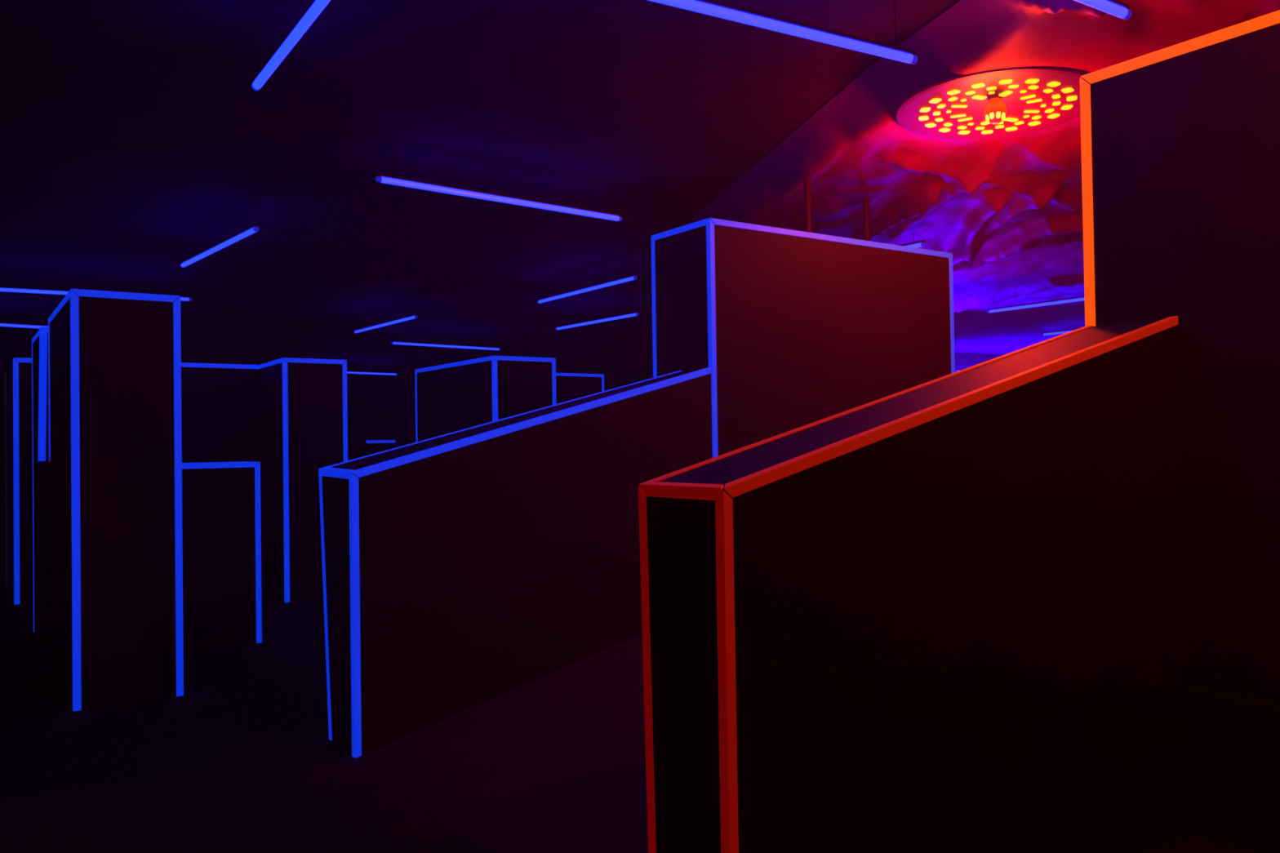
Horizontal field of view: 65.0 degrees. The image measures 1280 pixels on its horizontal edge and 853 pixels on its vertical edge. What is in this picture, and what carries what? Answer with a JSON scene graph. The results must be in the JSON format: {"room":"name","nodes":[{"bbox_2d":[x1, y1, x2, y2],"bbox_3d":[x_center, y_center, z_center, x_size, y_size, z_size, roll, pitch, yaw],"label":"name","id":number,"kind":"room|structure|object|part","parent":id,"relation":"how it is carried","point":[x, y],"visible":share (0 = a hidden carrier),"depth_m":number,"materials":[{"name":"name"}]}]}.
{"room":"sports facility","nodes":[
{"label":"sports facility","id":0,"kind":"room"},
{"bbox_2d":[6,373,614,504],"bbox_3d":[-7.869,0.328,35.989,40.000,3.980,0.150,0,-1,-35],"label":"wall","id":1,"kind":"structure","parent":0,"point":[376,411],"depth_m":34.95,"materials":[{"name":"black"}]},
{"bbox_2d":[0,0,960,387],"bbox_3d":[3.233,-2.031,19.924,40.000,0.120,39.000,0,-1,-35],"label":"ceiling","id":2,"kind":"structure","parent":0,"point":[130,129],"depth_m":7.65,"materials":[{"name":"black paint"}]},
{"bbox_2d":[0,307,48,328],"bbox_3d":[-10.070,-1.686,14.975,2.276,0.320,0.040,0,-1,-43],"label":"lamp","id":3,"kind":"object","parent":2,"relation":"hanging from","point":[6,324],"visible":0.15,"depth_m":15.48,"materials":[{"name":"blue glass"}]},
{"bbox_2d":[0,285,70,294],"bbox_3d":[-7.310,-1.642,12.154,0.719,0.063,0.040,0,-1,-29],"label":"lamp","id":4,"kind":"object","parent":2,"relation":"hanging from","point":[32,290],"depth_m":12.13,"materials":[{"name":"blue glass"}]},
{"bbox_2d":[179,295,191,301],"bbox_3d":[-5.865,-1.651,12.969,0.135,0.063,0.040,0,-1,-29],"label":"lamp","id":5,"kind":"object","parent":2,"relation":"hanging from","point":[187,298],"depth_m":12.96,"materials":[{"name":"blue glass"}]},
{"bbox_2d":[180,197,259,267],"bbox_3d":[-4.110,-1.861,9.741,0.044,0.322,2.255,0,-1,-40],"label":"lamp","id":6,"kind":"object","parent":2,"relation":"hanging from","point":[253,228],"visible":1,"depth_m":9.58,"materials":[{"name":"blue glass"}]},
{"bbox_2d":[251,0,330,90],"bbox_3d":[-1.433,-1.986,4.447,0.046,0.322,2.284,0,-1,-34],"label":"lamp","id":7,"kind":"object","parent":2,"relation":"hanging from","point":[315,7],"visible":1,"depth_m":4.80,"materials":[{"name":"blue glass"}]},
{"bbox_2d":[346,370,397,375],"bbox_3d":[-7.413,-1.545,26.335,2.299,0.320,0.040,0,-1,-41],"label":"lamp","id":8,"kind":"object","parent":2,"relation":"hanging from","point":[351,372],"visible":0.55,"depth_m":26.58,"materials":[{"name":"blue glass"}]},
{"bbox_2d":[354,309,417,333],"bbox_3d":[-4.089,-1.761,16.029,0.040,0.320,2.403,0,-1,-37],"label":"lamp","id":9,"kind":"object","parent":2,"relation":"hanging from","point":[413,316],"visible":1,"depth_m":15.94,"materials":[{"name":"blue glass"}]},
{"bbox_2d":[391,334,500,350],"bbox_3d":[-3.760,-1.708,19.646,2.428,0.320,0.040,0,-1,-42],"label":"lamp","id":10,"kind":"object","parent":2,"relation":"hanging from","point":[393,342],"visible":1,"depth_m":19.61,"materials":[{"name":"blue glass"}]},
{"bbox_2d":[375,140,622,221],"bbox_3d":[-1.040,-1.936,7.997,2.253,0.322,0.044,0,-1,-39],"label":"lamp","id":11,"kind":"object","parent":2,"relation":"hanging from","point":[381,178],"visible":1,"depth_m":7.88,"materials":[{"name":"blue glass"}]},
{"bbox_2d":[537,253,637,303],"bbox_3d":[-0.720,-1.865,12.770,0.040,0.320,2.342,0,-1,-35],"label":"lamp","id":12,"kind":"object","parent":2,"relation":"hanging from","point":[633,277],"visible":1,"depth_m":12.64,"materials":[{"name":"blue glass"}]},
{"bbox_2d":[555,307,639,329],"bbox_3d":[-0.721,-1.812,16.071,0.040,0.320,2.268,0,-1,-38],"label":"lamp","id":13,"kind":"object","parent":2,"relation":"hanging from","point":[634,313],"visible":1,"depth_m":15.98,"materials":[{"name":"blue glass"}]},
{"bbox_2d":[648,0,918,64],"bbox_3d":[0.425,-2.012,4.582,2.272,0.322,0.046,0,-1,-30],"label":"lamp","id":14,"kind":"object","parent":2,"relation":"hanging from","point":[711,7],"visible":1,"depth_m":4.74,"materials":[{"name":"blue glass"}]},
{"bbox_2d":[897,233,925,248],"bbox_3d":[2.135,-1.938,10.977,0.040,0.320,2.335,0,-1,-37],"label":"lamp","id":15,"kind":"object","parent":2,"relation":"hanging from","point":[919,243],"visible":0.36,"depth_m":10.12,"materials":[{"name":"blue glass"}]},
{"bbox_2d":[685,0,1279,369],"bbox_3d":[8.401,-1.834,20.452,30.700,0.395,28.000,0,-1,-35],"label":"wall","id":16,"kind":"structure","parent":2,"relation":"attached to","point":[1008,211],"depth_m":7.73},
{"bbox_2d":[895,66,1086,140],"bbox_3d":[2.164,-1.887,6.107,1.184,0.189,1.184,-1,-1,-20],"label":"lamp","id":17,"kind":"object","parent":16,"relation":"hanging from","point":[1002,103],"visible":0.96,"depth_m":6.00,"materials":[{"name":"red plastic"}]},
{"bbox_3d":[2.108,-1.896,5.965,0.128,0.095,0.128,2,-4,-35],"label":"bulb","id":18,"kind":"part","parent":17,"relation":"part of","materials":[{"name":"orange glass"}]},
{"bbox_2d":[987,296,1084,312],"bbox_3d":[6.054,-1.940,14.596,0.040,0.320,2.314,0,-1,-36],"label":"lamp","id":19,"kind":"object","parent":2,"relation":"hanging from","point":[1080,298],"visible":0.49,"depth_m":14.84,"materials":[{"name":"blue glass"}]},
{"bbox_2d":[1041,328,1075,335],"bbox_3d":[8.366,-1.917,18.253,0.040,0.320,2.305,0,-1,-37],"label":"lamp","id":20,"kind":"object","parent":2,"relation":"hanging from","point":[1056,332],"visible":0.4,"depth_m":18.93,"materials":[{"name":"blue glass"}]},
{"bbox_2d":[1074,0,1132,19],"bbox_3d":[1.297,-2.035,4.012,2.275,0.322,0.046,0,-1,-33],"label":"lamp","id":21,"kind":"object","parent":2,"relation":"hanging from","point":[1117,8],"visible":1,"depth_m":4.55,"materials":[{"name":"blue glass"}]},
{"bbox_2d":[0,504,1265,852],"bbox_3d":[3.292,1.828,19.862,40.000,0.120,39.000,0,-1,-35],"label":"floor","id":22,"kind":"structure","parent":0,"point":[245,761],"depth_m":4.72,"materials":[{"name":"carpet"}]},
{"bbox_2d":[0,369,5,585],"bbox_3d":[-7.829,0.581,11.292,1.165,2.440,0.500,0,-1,-35],"label":"wall","id":23,"kind":"structure","parent":22,"relation":"on","point":[2,505],"depth_m":11.40,"materials":[{"name":"black"}]},
{"bbox_2d":[31,288,183,711],"bbox_3d":[-3.949,0.455,7.259,0.620,2.445,3.160,0,-1,-35],"label":"wall","id":24,"kind":"structure","parent":22,"relation":"on","point":[114,357],"depth_m":6.01,"materials":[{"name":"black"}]},
{"bbox_3d":[-4.779,0.482,7.992,0.018,2.440,1.000,0,-1,-35],"label":"panel","id":25,"kind":"part","parent":24,"relation":"part of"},
{"bbox_3d":[-4.283,0.470,7.738,0.545,2.440,0.018,0,-1,-35],"label":"panel","id":26,"kind":"part","parent":24,"relation":"part of","materials":[{"name":"black"}]},
{"bbox_3d":[-3.706,0.441,6.443,0.018,2.438,1.530,0,-1,-35],"label":"panel","id":27,"kind":"part","parent":24,"relation":"part of","materials":[{"name":"black"}]},
{"bbox_2d":[11,357,258,604],"bbox_3d":[-5.291,0.535,10.711,2.370,2.435,0.345,0,-1,-35],"label":"wall","id":28,"kind":"structure","parent":22,"relation":"on","point":[220,411],"depth_m":10.86,"materials":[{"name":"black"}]},
{"bbox_3d":[-6.255,0.542,10.047,0.018,2.430,0.340,0,-1,-35],"label":"panel","id":29,"kind":"part","parent":28,"relation":"part of","materials":[{"name":"black"}]},
{"bbox_2d":[182,461,262,652],"bbox_3d":[-3.371,0.977,7.688,0.815,1.397,0.390,0,-1,-35],"label":"wall","id":30,"kind":"structure","parent":22,"relation":"on","point":[221,521],"depth_m":7.60,"materials":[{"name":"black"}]},
{"bbox_2d":[257,357,347,602],"bbox_3d":[-3.666,0.511,10.612,0.630,2.430,1.655,0,-1,-35],"label":"wall","id":31,"kind":"structure","parent":22,"relation":"on","point":[302,402],"depth_m":9.94,"materials":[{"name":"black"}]},
{"bbox_3d":[-3.844,0.515,10.491,0.020,2.425,1.659,0,-1,-29],"label":"panel","id":32,"kind":"part","parent":31,"relation":"part of","materials":[{"name":"black"}]},
{"bbox_3d":[-3.204,0.521,9.943,0.620,2.375,0.018,0,-1,-35],"label":"panel","id":33,"kind":"part","parent":31,"relation":"part of","materials":[{"name":"black"}]},
{"bbox_2d":[357,440,395,457],"bbox_3d":[-3.318,0.965,12.696,0.380,1.580,0.305,0,-1,-35],"label":"wall","id":34,"kind":"structure","parent":22,"relation":"on","point":[366,447],"depth_m":12.57,"materials":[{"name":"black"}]},
{"bbox_3d":[-3.468,0.968,12.595,0.018,1.575,0.300,0,-1,-35],"label":"panel","id":35,"kind":"part","parent":34,"relation":"part of","materials":[{"name":"black"}]},
{"bbox_3d":[-3.239,0.964,12.582,0.380,1.575,0.018,0,-1,-35],"label":"panel","id":36,"kind":"part","parent":34,"relation":"part of","materials":[{"name":"black"}]},
{"bbox_2d":[414,355,556,442],"bbox_3d":[-1.765,0.503,11.274,0.730,2.410,2.080,0,-1,-35],"label":"wall","id":37,"kind":"structure","parent":22,"relation":"on","point":[451,397],"depth_m":10.60,"materials":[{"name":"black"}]},
{"bbox_3d":[-2.054,0.507,11.074,0.018,2.405,2.070,0,-1,-35],"label":"panel","id":38,"kind":"part","parent":37,"relation":"part of","materials":[{"name":"black"}]},
{"bbox_3d":[-1.181,0.483,10.430,0.720,2.405,0.018,0,-1,-35],"label":"panel","id":39,"kind":"part","parent":37,"relation":"part of","materials":[{"name":"black"}]},
{"bbox_2d":[355,633,648,852],"bbox_3d":[0.246,1.303,4.478,2.250,0.529,2.438,0,-1,-35],"label":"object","id":40,"kind":"structure","parent":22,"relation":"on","point":[555,762],"depth_m":4.39,"materials":[{"name":"carpet"}]},
{"bbox_2d":[555,373,604,404],"bbox_3d":[-1.209,0.523,12.768,1.635,2.400,0.305,0,-1,-35],"label":"wall","id":41,"kind":"structure","parent":22,"relation":"on","point":[569,386],"depth_m":12.89,"materials":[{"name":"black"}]},
{"bbox_2d":[318,217,955,758],"bbox_3d":[0.298,0.162,6.413,4.556,2.873,0.625,0,-1,-35],"label":"wall","id":42,"kind":"structure","parent":22,"relation":"on","point":[463,570],"depth_m":5.62,"materials":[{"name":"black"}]},
{"bbox_3d":[-1.521,0.912,5.072,0.022,1.385,0.510,0,-1,-35],"label":"panel","id":43,"kind":"part","parent":42,"relation":"part of","materials":[{"name":"black"}]},
{"bbox_3d":[-0.626,-0.053,5.716,2.235,0.592,0.510,0,-1,-35],"label":"panel","id":44,"kind":"part","parent":42,"relation":"part of","materials":[{"name":"black"}]},
{"bbox_3d":[0.279,-0.102,6.407,0.018,2.336,0.615,0,-1,-35],"label":"panel","id":45,"kind":"part","parent":42,"relation":"part of","materials":[{"name":"black"}]},
{"bbox_2d":[638,315,1189,852],"bbox_3d":[1.032,0.562,3.327,2.251,1.951,0.380,0,-1,-35],"label":"wall","id":46,"kind":"structure","parent":22,"relation":"on","point":[945,614],"depth_m":3.03,"materials":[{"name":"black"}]},
{"bbox_3d":[0.125,0.852,2.692,0.023,1.378,0.370,0,-1,-35],"label":"panel","id":47,"kind":"part","parent":46,"relation":"part of","materials":[{"name":"black"}]},
{"bbox_3d":[1.024,-0.116,3.340,2.245,0.586,0.370,0,-1,-35],"label":"panel","id":48,"kind":"part","parent":46,"relation":"part of","materials":[{"name":"black"}]},
{"bbox_2d":[1186,688,1279,852],"bbox_3d":[3.988,1.305,8.196,8.125,0.529,7.000,0,-1,-35],"label":"floor","id":49,"kind":"structure","parent":22,"relation":"on","point":[1233,743],"depth_m":3.67,"materials":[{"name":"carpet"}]},
{"bbox_2d":[803,177,811,232],"bbox_3d":[1.309,-0.420,7.703,0.140,2.984,0.140,0,-1,-35],"label":"support pole","id":50,"kind":"object","parent":49,"relation":"on","point":[807,198],"visible":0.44,"depth_m":7.70,"materials":[{"name":"metal"}]},
{"bbox_2d":[862,197,870,240],"bbox_3d":[1.916,-0.418,8.390,0.140,2.984,0.140,0,-1,-35],"label":"support pole","id":51,"kind":"object","parent":49,"relation":"on","point":[866,200],"visible":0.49,"depth_m":8.39,"materials":[{"name":"metal"}]},
{"bbox_2d":[1079,9,1279,705],"bbox_3d":[2.757,-0.251,3.475,0.710,2.465,2.169,0,-1,-35],"label":"wall","id":52,"kind":"structure","parent":49,"relation":"on","point":[1180,142],"depth_m":3.76,"materials":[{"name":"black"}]}
]}

